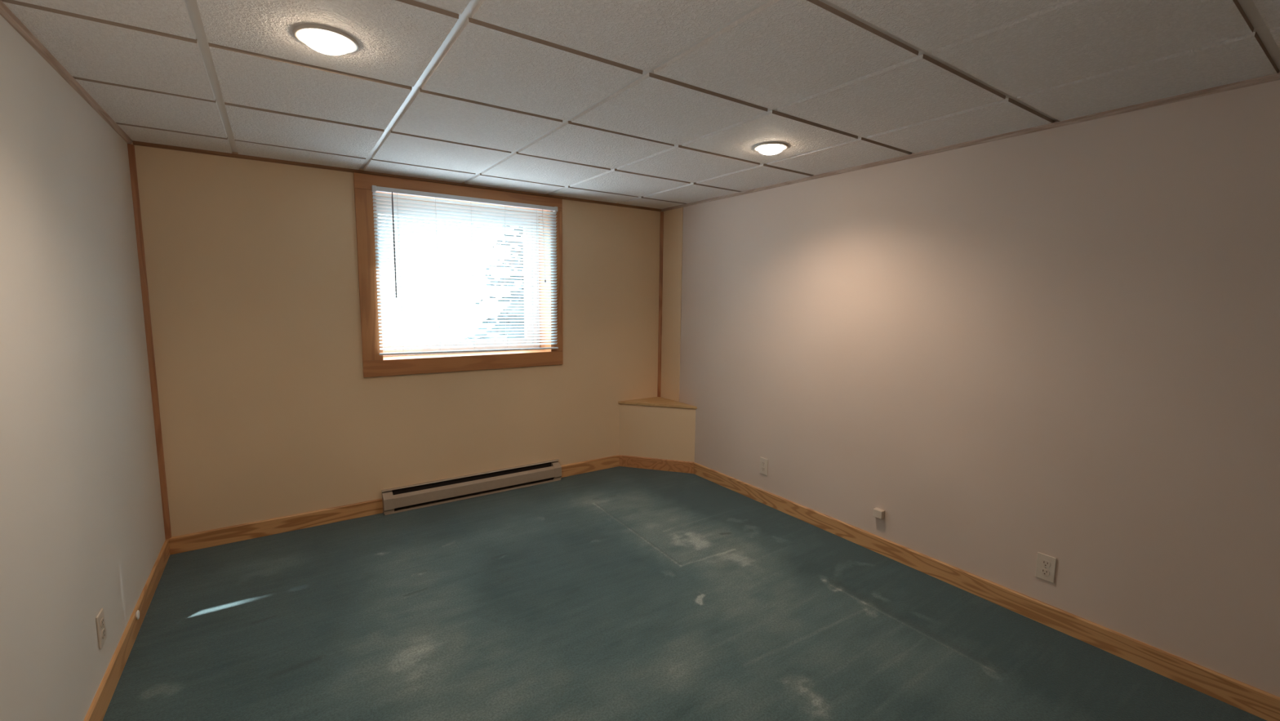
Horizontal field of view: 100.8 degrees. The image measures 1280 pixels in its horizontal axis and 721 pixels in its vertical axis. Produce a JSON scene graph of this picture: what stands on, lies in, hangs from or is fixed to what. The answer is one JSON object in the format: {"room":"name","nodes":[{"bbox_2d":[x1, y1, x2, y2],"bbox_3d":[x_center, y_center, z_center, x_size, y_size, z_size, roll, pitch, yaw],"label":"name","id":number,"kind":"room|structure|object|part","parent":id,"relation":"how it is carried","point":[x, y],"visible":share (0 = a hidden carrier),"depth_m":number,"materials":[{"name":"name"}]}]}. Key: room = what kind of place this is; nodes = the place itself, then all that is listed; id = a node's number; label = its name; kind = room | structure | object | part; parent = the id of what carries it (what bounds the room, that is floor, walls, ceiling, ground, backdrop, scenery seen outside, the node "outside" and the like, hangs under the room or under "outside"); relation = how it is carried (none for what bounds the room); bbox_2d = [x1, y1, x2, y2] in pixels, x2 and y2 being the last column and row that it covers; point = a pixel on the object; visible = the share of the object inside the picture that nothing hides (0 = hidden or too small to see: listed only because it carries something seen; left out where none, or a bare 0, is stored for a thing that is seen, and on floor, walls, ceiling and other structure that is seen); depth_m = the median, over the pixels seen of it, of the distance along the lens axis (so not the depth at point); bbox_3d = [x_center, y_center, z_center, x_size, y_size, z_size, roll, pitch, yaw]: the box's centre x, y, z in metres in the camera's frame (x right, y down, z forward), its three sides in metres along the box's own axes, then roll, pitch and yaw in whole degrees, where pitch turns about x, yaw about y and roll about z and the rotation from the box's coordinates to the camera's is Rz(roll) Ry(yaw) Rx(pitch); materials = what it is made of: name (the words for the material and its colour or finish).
{"room":"empty basement room","nodes":[
{"label":"empty basement room","id":0,"kind":"room"},
{"bbox_2d":[0,14,165,720],"bbox_3d":[-1.320,0.093,0.776,0.200,2.400,4.986,-4,8,-34],"label":"wall","id":1,"kind":"structure","parent":0,"point":[82,531],"depth_m":1.64,"materials":[{"name":"beige paint"}]},
{"bbox_2d":[0,0,133,143],"bbox_3d":[-1.219,-0.838,0.729,0.019,0.017,4.586,-4,8,-34],"label":"trim","id":2,"kind":"structure","parent":1,"relation":"attached to","point":[5,12],"depth_m":1.72,"materials":[{"name":"white metal"}]},
{"bbox_2d":[95,607,106,648],"bbox_3d":[-1.840,0.915,1.811,0.009,0.115,0.070,-4,8,-34],"label":"wall outlet","id":3,"kind":"object","parent":1,"relation":"attached to","point":[100,619],"visible":1,"depth_m":1.80,"materials":[{"name":"beige plastic"}]},
{"bbox_2d":[100,617,104,627],"bbox_3d":[-1.838,0.895,1.810,0.003,0.027,0.033,-4,8,-34],"label":"socket","id":4,"kind":"object","parent":3,"relation":"attached to","point":[102,619],"depth_m":1.81,"materials":[{"name":"beige plastic"}]},
{"bbox_2d":[102,627,105,638],"bbox_3d":[-1.838,0.934,1.815,0.003,0.027,0.033,-4,8,-34],"label":"socket","id":5,"kind":"object","parent":3,"relation":"attached to","point":[103,628],"depth_m":1.81,"materials":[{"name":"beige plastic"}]},
{"bbox_2d":[83,538,169,720],"bbox_3d":[-1.247,1.233,0.969,0.011,0.094,4.586,-4,8,-34],"label":"baseboard","id":6,"kind":"structure","parent":1,"relation":"attached to","point":[98,708],"depth_m":2.03,"materials":[{"name":"brown wood"}]},
{"bbox_2d":[135,609,139,619],"bbox_3d":[-2.078,1.050,2.183,0.019,0.037,0.037,-4,8,-34],"label":"door stop","id":7,"kind":"object","parent":6,"relation":"attached to","point":[137,613],"visible":0.88,"depth_m":2.18,"materials":[{"name":"white plastic"}]},
{"bbox_2d":[129,142,660,537],"bbox_3d":[-1.232,-0.249,3.711,3.274,2.400,0.200,-4,8,-34],"label":"wall","id":8,"kind":"structure","parent":0,"point":[268,408],"depth_m":3.13,"materials":[{"name":"beige paint"}]},
{"bbox_2d":[127,143,171,539],"bbox_3d":[-2.514,-0.054,2.720,0.022,2.026,0.022,-4,8,-34],"label":"trim","id":9,"kind":"structure","parent":8,"relation":"attached to","point":[131,155],"depth_m":2.71,"materials":[{"name":"brown wood"}]},
{"bbox_2d":[168,497,382,554],"bbox_3d":[-2.099,0.969,3.140,1.042,0.094,0.011,-4,8,-34],"label":"baseboard","id":10,"kind":"structure","parent":8,"relation":"attached to","point":[209,538],"depth_m":3.10,"materials":[{"name":"brown wood"}]},
{"bbox_2d":[132,140,661,211],"bbox_3d":[-1.161,-1.163,3.516,3.236,0.018,0.012,-4,8,-34],"label":"trim","id":11,"kind":"structure","parent":8,"relation":"attached to","point":[135,143],"depth_m":3.14,"materials":[{"name":"brown wood"}]},
{"bbox_2d":[353,172,563,377],"bbox_3d":[-1.221,-0.557,3.706,1.361,1.229,0.278,-4,8,-34],"label":"window","id":12,"kind":"structure","parent":8,"relation":"in","point":[374,364],"depth_m":3.55,"materials":[{"name":"brown wood"}]},
{"bbox_3d":[-1.282,-0.566,3.785,1.076,0.942,0.038,-4,8,-34],"label":"sash","id":13,"kind":"part","parent":12,"relation":"part of","materials":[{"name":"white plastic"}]},
{"bbox_3d":[-1.272,-0.575,3.795,1.148,1.037,0.070,-4,8,-34],"label":"frame","id":14,"kind":"part","parent":12,"relation":"part of","materials":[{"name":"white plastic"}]},
{"bbox_2d":[371,185,558,355],"bbox_3d":[-1.112,-0.569,3.578,1.216,1.036,0.050,-4,8,-34],"label":"window blind","id":15,"kind":"object","parent":12,"relation":"attached to","point":[375,188],"visible":1,"depth_m":3.53,"materials":[{"name":"white plastic"}]},
{"bbox_3d":[-1.505,-0.540,3.319,0.002,0.984,0.029,-4,8,-34],"label":"ladder cord","id":16,"kind":"part","parent":15,"relation":"part of","materials":[{"name":"white fabric"}]},
{"bbox_3d":[-1.318,-0.553,3.446,0.002,0.984,0.029,-4,8,-34],"label":"ladder cord","id":17,"kind":"part","parent":15,"relation":"part of","materials":[{"name":"white fabric"}]},
{"bbox_3d":[-1.110,-1.068,3.525,1.208,0.026,0.033,-4,8,-34],"label":"head rail","id":18,"kind":"part","parent":15,"relation":"part of","materials":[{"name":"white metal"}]},
{"bbox_3d":[-1.122,-0.067,3.642,1.216,0.024,0.024,-4,8,-34],"label":"rail","id":19,"kind":"part","parent":15,"relation":"part of","materials":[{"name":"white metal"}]},
{"bbox_3d":[-1.132,-0.566,3.572,0.002,0.984,0.029,-4,8,-34],"label":"ladder cord","id":20,"kind":"part","parent":15,"relation":"part of","materials":[{"name":"white fabric"}]},
{"bbox_3d":[-0.941,-0.579,3.702,0.002,0.984,0.029,-4,8,-34],"label":"ladder cord","id":21,"kind":"part","parent":15,"relation":"part of","materials":[{"name":"white fabric"}]},
{"bbox_3d":[-0.748,-0.592,3.833,0.002,0.984,0.029,-4,8,-34],"label":"ladder cord","id":22,"kind":"part","parent":15,"relation":"part of","materials":[{"name":"white fabric"}]},
{"bbox_3d":[-0.692,-0.838,3.814,0.017,0.500,0.004,-3,7,-26],"label":"lift cord","id":23,"kind":"part","parent":15,"relation":"part of","materials":[{"name":"white fabric"}]},
{"bbox_2d":[560,454,619,477],"bbox_3d":[-0.404,0.855,4.289,0.566,0.094,0.011,-4,8,-34],"label":"baseboard","id":24,"kind":"structure","parent":8,"relation":"attached to","point":[578,468],"depth_m":4.28,"materials":[{"name":"brown wood"}]},
{"bbox_2d":[657,211,663,396],"bbox_3d":[0.176,-0.463,4.516,0.022,1.568,0.022,-4,8,-34],"label":"trim","id":25,"kind":"structure","parent":8,"relation":"attached to","point":[661,232],"depth_m":4.51,"materials":[{"name":"brown wood"}]},
{"bbox_2d":[0,0,1279,208],"bbox_3d":[0.126,-0.957,1.637,3.278,0.043,4.588,-4,8,-34],"label":"ceiling","id":26,"kind":"structure","parent":0,"point":[651,104],"depth_m":1.77,"materials":[{"name":"white tile"}]},
{"bbox_2d":[293,24,358,55],"bbox_3d":[-0.915,-0.922,1.548,0.166,0.032,0.166,-4,8,-34],"label":"recessed light","id":27,"kind":"object","parent":26,"relation":"in","point":[322,39],"visible":1,"depth_m":1.51,"materials":[{"name":"white plastic"}]},
{"bbox_3d":[-0.915,-0.921,1.548,0.120,0.032,0.120,-4,8,-34],"label":"bulb","id":28,"kind":"part","parent":27,"relation":"part of","materials":[{"name":"white glass"}]},
{"bbox_2d":[753,142,788,155],"bbox_3d":[0.637,-1.024,2.584,0.166,0.032,0.166,-4,8,-34],"label":"recessed light","id":29,"kind":"object","parent":26,"relation":"in","point":[768,148],"visible":1,"depth_m":2.55,"materials":[{"name":"white glass"}]},
{"bbox_3d":[0.637,-1.024,2.584,0.120,0.032,0.120,-4,8,-34],"label":"bulb","id":30,"kind":"part","parent":29,"relation":"part of","materials":[{"name":"white glass"}]},
{"bbox_2d":[618,403,695,462],"bbox_3d":[0.134,0.634,4.340,0.411,0.532,0.489,-4,8,-34],"label":"wall","id":31,"kind":"structure","parent":0,"point":[666,433],"depth_m":4.33,"materials":[{"name":"beige paint"}]},
{"bbox_2d":[618,454,693,473],"bbox_3d":[0.130,0.853,4.360,0.646,0.094,0.011,3,7,15],"label":"baseboard","id":32,"kind":"structure","parent":31,"relation":"attached to","point":[656,464],"depth_m":4.35,"materials":[{"name":"brown wood"}]},
{"bbox_2d":[617,396,697,408],"bbox_3d":[0.136,0.362,4.296,0.424,0.020,0.504,-4,8,-34],"label":"corner shelf","id":33,"kind":"object","parent":31,"relation":"on","point":[655,401],"visible":1,"depth_m":4.35,"materials":[{"name":"brown wood"}]},
{"bbox_2d":[102,466,1266,720],"bbox_3d":[0.101,1.189,1.888,3.314,0.001,4.626,-4,8,-34],"label":"floor","id":34,"kind":"structure","parent":0,"point":[618,593],"depth_m":2.25,"materials":[{"name":"teal carpet"}]},
{"bbox_2d":[381,458,561,515],"bbox_3d":[-1.137,0.880,3.755,1.248,0.150,0.068,-4,8,-34],"label":"baseboard heater","id":35,"kind":"object","parent":34,"relation":"on","point":[409,497],"visible":1,"depth_m":3.69,"materials":[{"name":"beige metal"}]},
{"bbox_3d":[-1.149,0.873,3.772,1.248,0.140,0.023,-4,8,-34],"label":"panel","id":36,"kind":"part","parent":35,"relation":"part of","materials":[{"name":"beige metal"}]},
{"bbox_3d":[-1.125,0.882,3.737,1.236,0.086,0.023,-4,8,-34],"label":"panel","id":37,"kind":"part","parent":35,"relation":"part of","materials":[{"name":"beige metal"}]},
{"bbox_2d":[664,71,1279,697],"bbox_3d":[1.550,-0.100,2.722,0.200,2.400,4.986,-4,8,-34],"label":"wall","id":38,"kind":"structure","parent":0,"point":[1061,343],"depth_m":2.28,"materials":[{"name":"beige paint"}]},
{"bbox_2d":[660,207,681,400],"bbox_3d":[0.252,-0.461,4.421,0.002,1.588,0.264,-4,8,-34],"label":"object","id":39,"kind":"structure","parent":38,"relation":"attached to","point":[672,218],"depth_m":4.41,"materials":[{"name":"beige paint"}]},
{"bbox_2d":[677,207,683,401],"bbox_3d":[0.329,-0.447,4.306,0.006,1.588,0.015,-4,8,-34],"label":"trim","id":40,"kind":"structure","parent":38,"relation":"attached to","point":[682,207],"depth_m":4.30,"materials":[{"name":"beige paint"}]},
{"bbox_2d":[760,457,768,475],"bbox_3d":[0.852,0.728,3.648,0.009,0.115,0.070,-4,8,-34],"label":"wall outlet","id":41,"kind":"object","parent":38,"relation":"attached to","point":[763,461],"visible":1,"depth_m":3.64,"materials":[{"name":"beige plastic"}]},
{"bbox_2d":[872,506,884,519],"bbox_3d":[1.326,0.850,2.942,0.030,0.048,0.055,-4,8,-34],"label":"phone jack","id":42,"kind":"object","parent":38,"relation":"attached to","point":[877,513],"visible":1,"depth_m":2.93,"materials":[{"name":"beige plastic"}]},
{"bbox_2d":[661,72,1279,211],"bbox_3d":[1.471,-1.019,2.553,0.019,0.017,4.586,-4,8,-34],"label":"trim","id":43,"kind":"structure","parent":38,"relation":"attached to","point":[1276,77],"depth_m":2.24,"materials":[{"name":"white metal"}]},
{"bbox_2d":[693,462,1279,720],"bbox_3d":[1.586,1.076,2.599,0.011,0.094,4.101,-4,8,-34],"label":"baseboard","id":44,"kind":"structure","parent":38,"relation":"attached to","point":[1262,704],"depth_m":2.32,"materials":[{"name":"brown wood"}]},
{"bbox_2d":[1035,551,1056,582],"bbox_3d":[1.770,0.903,2.311,0.009,0.115,0.070,-4,8,-34],"label":"wall outlet","id":45,"kind":"object","parent":38,"relation":"attached to","point":[1046,564],"visible":1,"depth_m":2.31,"materials":[{"name":"beige plastic"}]},
{"bbox_2d":[1040,568,1049,575],"bbox_3d":[1.768,0.923,2.312,0.003,0.027,0.033,-4,8,-34],"label":"socket","id":46,"kind":"object","parent":45,"relation":"attached to","point":[1043,571],"depth_m":2.31,"materials":[{"name":"beige plastic"}]},
{"bbox_2d":[1040,559,1050,567],"bbox_3d":[1.768,0.884,2.308,0.003,0.027,0.033,-4,8,-34],"label":"socket","id":47,"kind":"object","parent":45,"relation":"attached to","point":[1044,562],"depth_m":2.31,"materials":[{"name":"beige plastic"}]},
{"label":"outside","id":48,"kind":"structure","parent":0,"visible":0},
{"bbox_2d":[382,306,507,343],"bbox_3d":[-8.603,-1.231,15.884,32.000,0.250,28.262,-4,8,-34],"label":"ground","id":49,"kind":"structure","parent":48,"point":[409,306],"depth_m":12.35,"materials":[{"name":"white"}]},
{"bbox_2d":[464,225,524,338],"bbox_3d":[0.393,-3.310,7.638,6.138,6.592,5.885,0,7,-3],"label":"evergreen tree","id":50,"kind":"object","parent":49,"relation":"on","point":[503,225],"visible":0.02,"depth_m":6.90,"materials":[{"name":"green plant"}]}
]}

